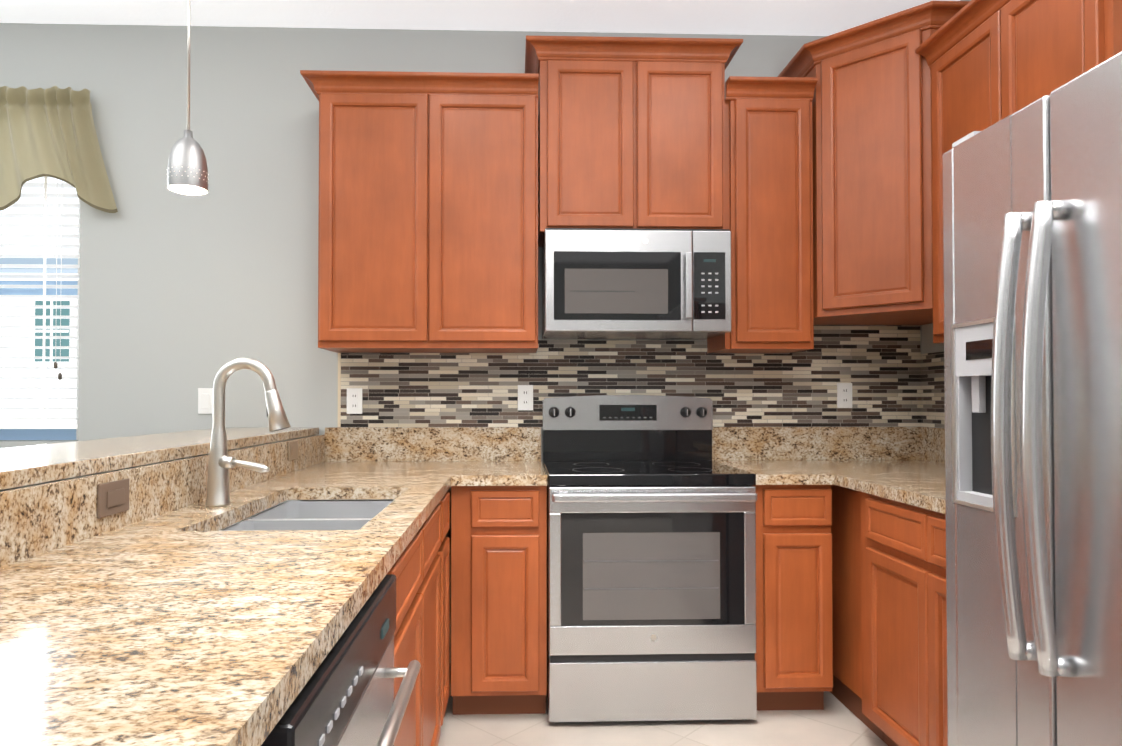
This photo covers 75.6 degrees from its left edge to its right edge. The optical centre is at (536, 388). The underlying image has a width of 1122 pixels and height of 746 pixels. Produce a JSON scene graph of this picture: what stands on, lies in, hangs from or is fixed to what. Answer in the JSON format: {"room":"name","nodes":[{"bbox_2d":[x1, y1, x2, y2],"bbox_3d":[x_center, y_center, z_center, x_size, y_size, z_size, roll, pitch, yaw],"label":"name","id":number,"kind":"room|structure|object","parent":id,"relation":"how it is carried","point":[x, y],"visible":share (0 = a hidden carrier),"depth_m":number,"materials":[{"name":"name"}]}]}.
{"room":"kitchen","nodes":[
{"label":"kitchen","id":0,"kind":"room"},
{"bbox_2d":[0,23,921,662],"bbox_3d":[-0.964,-0.201,3.333,5.740,2.884,0.120,0,-1,-2],"label":"wall","id":1,"kind":"structure","parent":0,"point":[184,299],"depth_m":3.27,"materials":[{"name":"grey paint"}]},
{"bbox_2d":[0,198,79,439],"bbox_3d":[-2.659,-0.512,3.310,1.206,1.491,0.030,0,-1,-2],"label":"window","id":2,"kind":"structure","parent":1,"relation":"in","point":[38,434],"depth_m":3.30,"materials":[{"name":"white plastic"}]},
{"bbox_2d":[0,176,79,428],"bbox_3d":[-2.653,-0.538,3.256,1.198,1.436,0.064,0,-1,-2],"label":"window blinds","id":3,"kind":"object","parent":2,"relation":"attached to","point":[45,195],"visible":0.67,"depth_m":3.26,"materials":[{"name":"white plastic"}]},
{"bbox_2d":[0,86,117,212],"bbox_3d":[-2.674,-1.064,3.179,1.632,0.563,0.078,0,-1,-2],"label":"valance curtain","id":4,"kind":"object","parent":1,"relation":"attached to","point":[49,132],"visible":1,"depth_m":3.19,"materials":[{"name":"beige fabric"}]},
{"bbox_2d":[198,388,212,413],"bbox_3d":[-1.487,0.054,3.248,0.070,0.115,0.009,0,-1,-2],"label":"light switch","id":5,"kind":"object","parent":1,"relation":"attached to","point":[205,400],"visible":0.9,"depth_m":3.25,"materials":[{"name":"white plastic"}]},
{"bbox_2d":[300,70,538,352],"bbox_3d":[-0.481,-0.726,3.111,0.964,1.118,0.365,0,-1,-2],"label":"upper cabinet","id":6,"kind":"object","parent":1,"relation":"attached to","point":[428,217],"visible":1,"depth_m":2.98,"materials":[{"name":"brown wood"}]},
{"bbox_2d":[338,325,919,426],"bbox_3d":[0.443,-0.061,3.307,2.683,0.468,0.010,0,-1,-2],"label":"tile backsplash","id":7,"kind":"structure","parent":1,"relation":"attached to","point":[893,375],"depth_m":3.31,"materials":[{"name":"tile"}]},
{"bbox_2d":[347,388,361,413],"bbox_3d":[-0.822,0.055,3.258,0.070,0.115,0.008,0,-1,-2],"label":"electrical outlet","id":8,"kind":"object","parent":7,"relation":"attached to","point":[354,400],"visible":1,"depth_m":3.26,"materials":[{"name":"white plastic"}]},
{"bbox_2d":[518,385,532,409],"bbox_3d":[-0.052,0.040,3.282,0.070,0.115,0.008,0,-1,-2],"label":"electrical outlet","id":9,"kind":"object","parent":7,"relation":"attached to","point":[525,397],"visible":1,"depth_m":3.28,"materials":[{"name":"white plastic"}]},
{"bbox_2d":[837,383,851,407],"bbox_3d":[1.417,0.031,3.328,0.070,0.115,0.008,0,-1,-2],"label":"electrical outlet","id":10,"kind":"object","parent":7,"relation":"attached to","point":[844,395],"visible":1,"depth_m":3.33,"materials":[{"name":"white plastic"}]},
{"bbox_2d":[525,35,742,246],"bbox_3d":[0.397,-1.046,3.143,0.896,0.788,0.365,0,-1,-2],"label":"upper cabinet","id":11,"kind":"object","parent":1,"relation":"attached to","point":[631,132],"visible":0.94,"depth_m":3.01,"materials":[{"name":"brown wood"}]},
{"bbox_2d":[542,228,731,339],"bbox_3d":[0.406,-0.439,3.103,0.756,0.420,0.427,0,-1,-2],"label":"microwave","id":12,"kind":"object","parent":11,"relation":"attached to","point":[630,284],"visible":1,"depth_m":2.92,"materials":[{"name":"silver metal"}]},
{"bbox_2d":[707,76,817,352],"bbox_3d":[0.972,-0.725,3.156,0.369,1.118,0.365,0,-1,-2],"label":"upper cabinet","id":13,"kind":"object","parent":1,"relation":"attached to","point":[768,176],"visible":0.92,"depth_m":3.02,"materials":[{"name":"brown wood"}]},
{"bbox_2d":[778,1,969,324],"bbox_3d":[1.456,-0.872,3.021,0.677,1.141,0.670,0,-1,-2],"label":"upper cabinet","id":14,"kind":"object","parent":1,"relation":"attached to","point":[872,186],"visible":0.67,"depth_m":2.88,"materials":[{"name":"brown wood"}]},
{"bbox_2d":[0,0,959,35],"bbox_3d":[-0.863,-1.743,0.123,5.740,0.100,6.590,0,-1,-2],"label":"ceiling","id":15,"kind":"structure","parent":0,"point":[786,17],"depth_m":3.18,"materials":[{"name":"white paint"}]},
{"bbox_2d":[167,0,208,194],"bbox_3d":[-1.165,-1.159,2.421,0.126,0.992,0.126,0,-1,-2],"label":"pendant light","id":16,"kind":"object","parent":15,"relation":"hanging from","point":[187,171],"visible":1,"depth_m":2.38,"materials":[{"name":"silver metal"}]},
{"bbox_2d":[438,663,887,745],"bbox_3d":[-0.863,1.241,0.077,5.740,0.100,6.590,0,-1,-2],"label":"floor","id":17,"kind":"structure","parent":0,"point":[835,722],"depth_m":2.60,"materials":[{"name":"tile"}]},
{"bbox_2d":[0,435,315,491],"bbox_3d":[-0.976,0.693,1.282,0.128,1.032,3.947,0,-1,-2],"label":"wall","id":18,"kind":"structure","parent":17,"relation":"on","point":[130,468],"depth_m":1.61,"materials":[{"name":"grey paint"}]},
{"bbox_2d":[97,478,129,518],"bbox_3d":[-0.892,0.230,1.528,0.009,0.070,0.115,0,-1,-2],"label":"outlet","id":19,"kind":"object","parent":18,"relation":"attached to","point":[112,497],"visible":1,"depth_m":1.52,"materials":[{"name":"brown plastic"}]},
{"bbox_2d":[0,427,318,489],"bbox_3d":[-1.135,0.159,1.285,0.430,0.032,3.947,0,-1,-2],"label":"bar","id":20,"kind":"object","parent":18,"relation":"on","point":[22,466],"visible":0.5,"depth_m":1.78,"materials":[{"name":"beige stone"}]},
{"bbox_2d":[288,440,297,460],"bbox_3d":[-0.931,0.235,2.768,0.009,0.070,0.115,0,-1,-2],"label":"outlet","id":21,"kind":"object","parent":18,"relation":"attached to","point":[292,450],"visible":1,"depth_m":2.75,"materials":[{"name":"brown plastic"}]},
{"bbox_2d":[261,574,420,745],"bbox_3d":[-0.512,0.765,1.016,0.626,0.860,0.632,0,-1,-2],"label":"dishwasher","id":22,"kind":"object","parent":17,"relation":"on","point":[345,697],"visible":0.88,"depth_m":1.02,"materials":[{"name":"silver metal"}]},
{"bbox_2d":[386,516,429,745],"bbox_3d":[-0.591,0.777,1.594,0.612,0.874,0.513,0,-1,-2],"label":"base cabinet","id":23,"kind":"object","parent":17,"relation":"on","point":[420,569],"depth_m":1.75,"materials":[{"name":"brown wood"}]},
{"bbox_2d":[430,494,445,745],"bbox_3d":[-0.607,0.785,2.093,0.612,0.874,0.487,0,-1,-2],"label":"base cabinet","id":24,"kind":"object","parent":17,"relation":"on","point":[437,517],"depth_m":2.27,"materials":[{"name":"brown wood"}]},
{"bbox_2d":[446,492,449,706],"bbox_3d":[-0.619,0.791,2.494,0.612,0.874,0.316,0,-1,-2],"label":"base cabinet","id":25,"kind":"object","parent":17,"relation":"on","point":[447,493],"depth_m":2.58,"materials":[{"name":"brown wood"}]},
{"bbox_2d":[451,486,546,714],"bbox_3d":[-0.149,0.798,2.965,0.353,0.874,0.630,0,-1,-2],"label":"base cabinet","id":26,"kind":"object","parent":17,"relation":"on","point":[498,599],"visible":0.94,"depth_m":2.66,"materials":[{"name":"brown wood"}]},
{"bbox_2d":[542,395,757,721],"bbox_3d":[0.415,0.629,2.938,0.765,1.212,0.702,0,-1,-2],"label":"range","id":27,"kind":"object","parent":17,"relation":"on","point":[651,560],"visible":1,"depth_m":2.64,"materials":[{"name":"silver metal"}]},
{"bbox_2d":[752,485,832,710],"bbox_3d":[0.947,0.799,3.000,0.295,0.874,0.630,0,-1,-2],"label":"base cabinet","id":28,"kind":"object","parent":17,"relation":"on","point":[794,619],"visible":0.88,"depth_m":2.69,"materials":[{"name":"brown wood"}]},
{"bbox_2d":[829,485,882,740],"bbox_3d":[1.485,0.798,2.931,0.622,0.874,0.790,0,-1,-2],"label":"cabinet filler","id":29,"kind":"object","parent":17,"relation":"on","point":[846,691],"visible":0.12,"depth_m":2.75,"materials":[{"name":"brown wood"}]},
{"bbox_2d":[860,492,947,745],"bbox_3d":[1.473,0.785,2.131,0.697,0.874,0.805,0,-1,-2],"label":"base cabinet","id":30,"kind":"object","parent":17,"relation":"on","point":[903,625],"visible":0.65,"depth_m":2.22,"materials":[{"name":"brown wood"}]},
{"bbox_2d":[942,51,1121,745],"bbox_3d":[1.363,0.316,1.227,0.974,1.784,0.920,0,-1,-2],"label":"refrigerator","id":31,"kind":"object","parent":17,"relation":"on","point":[1032,234],"visible":1,"depth_m":1.34,"materials":[{"name":"silver metal"}]},
{"bbox_3d":[-0.542,0.753,0.016,0.612,0.874,1.352,0,-1,-2],"label":"base cabinet","id":32,"kind":"object","parent":17,"relation":"on","visible":0},
{"bbox_2d":[0,427,463,745],"bbox_3d":[-0.580,0.331,1.300,0.660,0.376,3.947,0,-1,-2],"label":"countertop","id":33,"kind":"structure","parent":32,"relation":"on","point":[168,609],"depth_m":1.10,"materials":[{"name":"beige stone"}]},
{"bbox_2d":[205,358,290,506],"bbox_3d":[-0.757,0.111,1.892,0.216,0.386,0.076,0,-1,-2],"label":"faucet","id":34,"kind":"object","parent":33,"relation":"on","point":[221,462],"visible":1,"depth_m":1.88,"materials":[{"name":"silver metal"}]},
{"bbox_2d":[460,427,546,485],"bbox_3d":[-0.137,0.264,2.965,0.331,0.190,0.647,0,-1,-2],"label":"countertop","id":35,"kind":"structure","parent":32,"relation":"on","point":[493,456],"depth_m":3.26,"materials":[{"name":"beige stone"}]},
{"bbox_2d":[712,427,763,484],"bbox_3d":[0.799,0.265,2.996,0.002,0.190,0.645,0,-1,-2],"label":"countertop","id":36,"kind":"structure","parent":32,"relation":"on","point":[742,448],"depth_m":3.30,"materials":[{"name":"beige stone"}]},
{"bbox_2d":[764,427,945,513],"bbox_3d":[1.451,0.257,2.525,0.717,0.190,1.627,0,-1,-2],"label":"countertop","id":37,"kind":"structure","parent":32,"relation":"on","point":[906,465],"depth_m":3.23,"materials":[{"name":"beige stone"}]},
{"bbox_2d":[921,0,970,427],"bbox_3d":[1.946,-0.250,0.188,0.120,2.884,6.350,0,-1,-2],"label":"wall","id":38,"kind":"structure","parent":0,"point":[928,345],"depth_m":3.29,"materials":[{"name":"grey paint"}]},
{"bbox_2d":[918,349,944,427],"bbox_3d":[1.806,-0.007,2.521,0.008,0.335,1.590,0,-1,-2],"label":"tile backsplash","id":39,"kind":"structure","parent":38,"relation":"attached to","point":[931,394],"depth_m":3.26,"materials":[{"name":"tile"}]},
{"bbox_2d":[915,0,1121,342],"bbox_3d":[1.634,-0.738,2.299,0.365,1.118,0.894,0,-1,-2],"label":"upper cabinet","id":40,"kind":"object","parent":38,"relation":"attached to","point":[990,63],"visible":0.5,"depth_m":2.34,"materials":[{"name":"brown wood"}]},
{"label":"outside","id":41,"kind":"structure","parent":0,"visible":0},
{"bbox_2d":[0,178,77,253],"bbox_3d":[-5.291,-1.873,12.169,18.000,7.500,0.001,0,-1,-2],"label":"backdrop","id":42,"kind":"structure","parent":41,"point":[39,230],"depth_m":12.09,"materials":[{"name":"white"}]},
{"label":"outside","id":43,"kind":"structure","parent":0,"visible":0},
{"bbox_2d":[0,258,77,423],"bbox_3d":[-6.685,-0.828,7.132,8.100,4.254,2.350,0,-1,-2],"label":"house","id":44,"kind":"structure","parent":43,"point":[36,403],"depth_m":8.12,"materials":[{"name":"white"}]}
]}

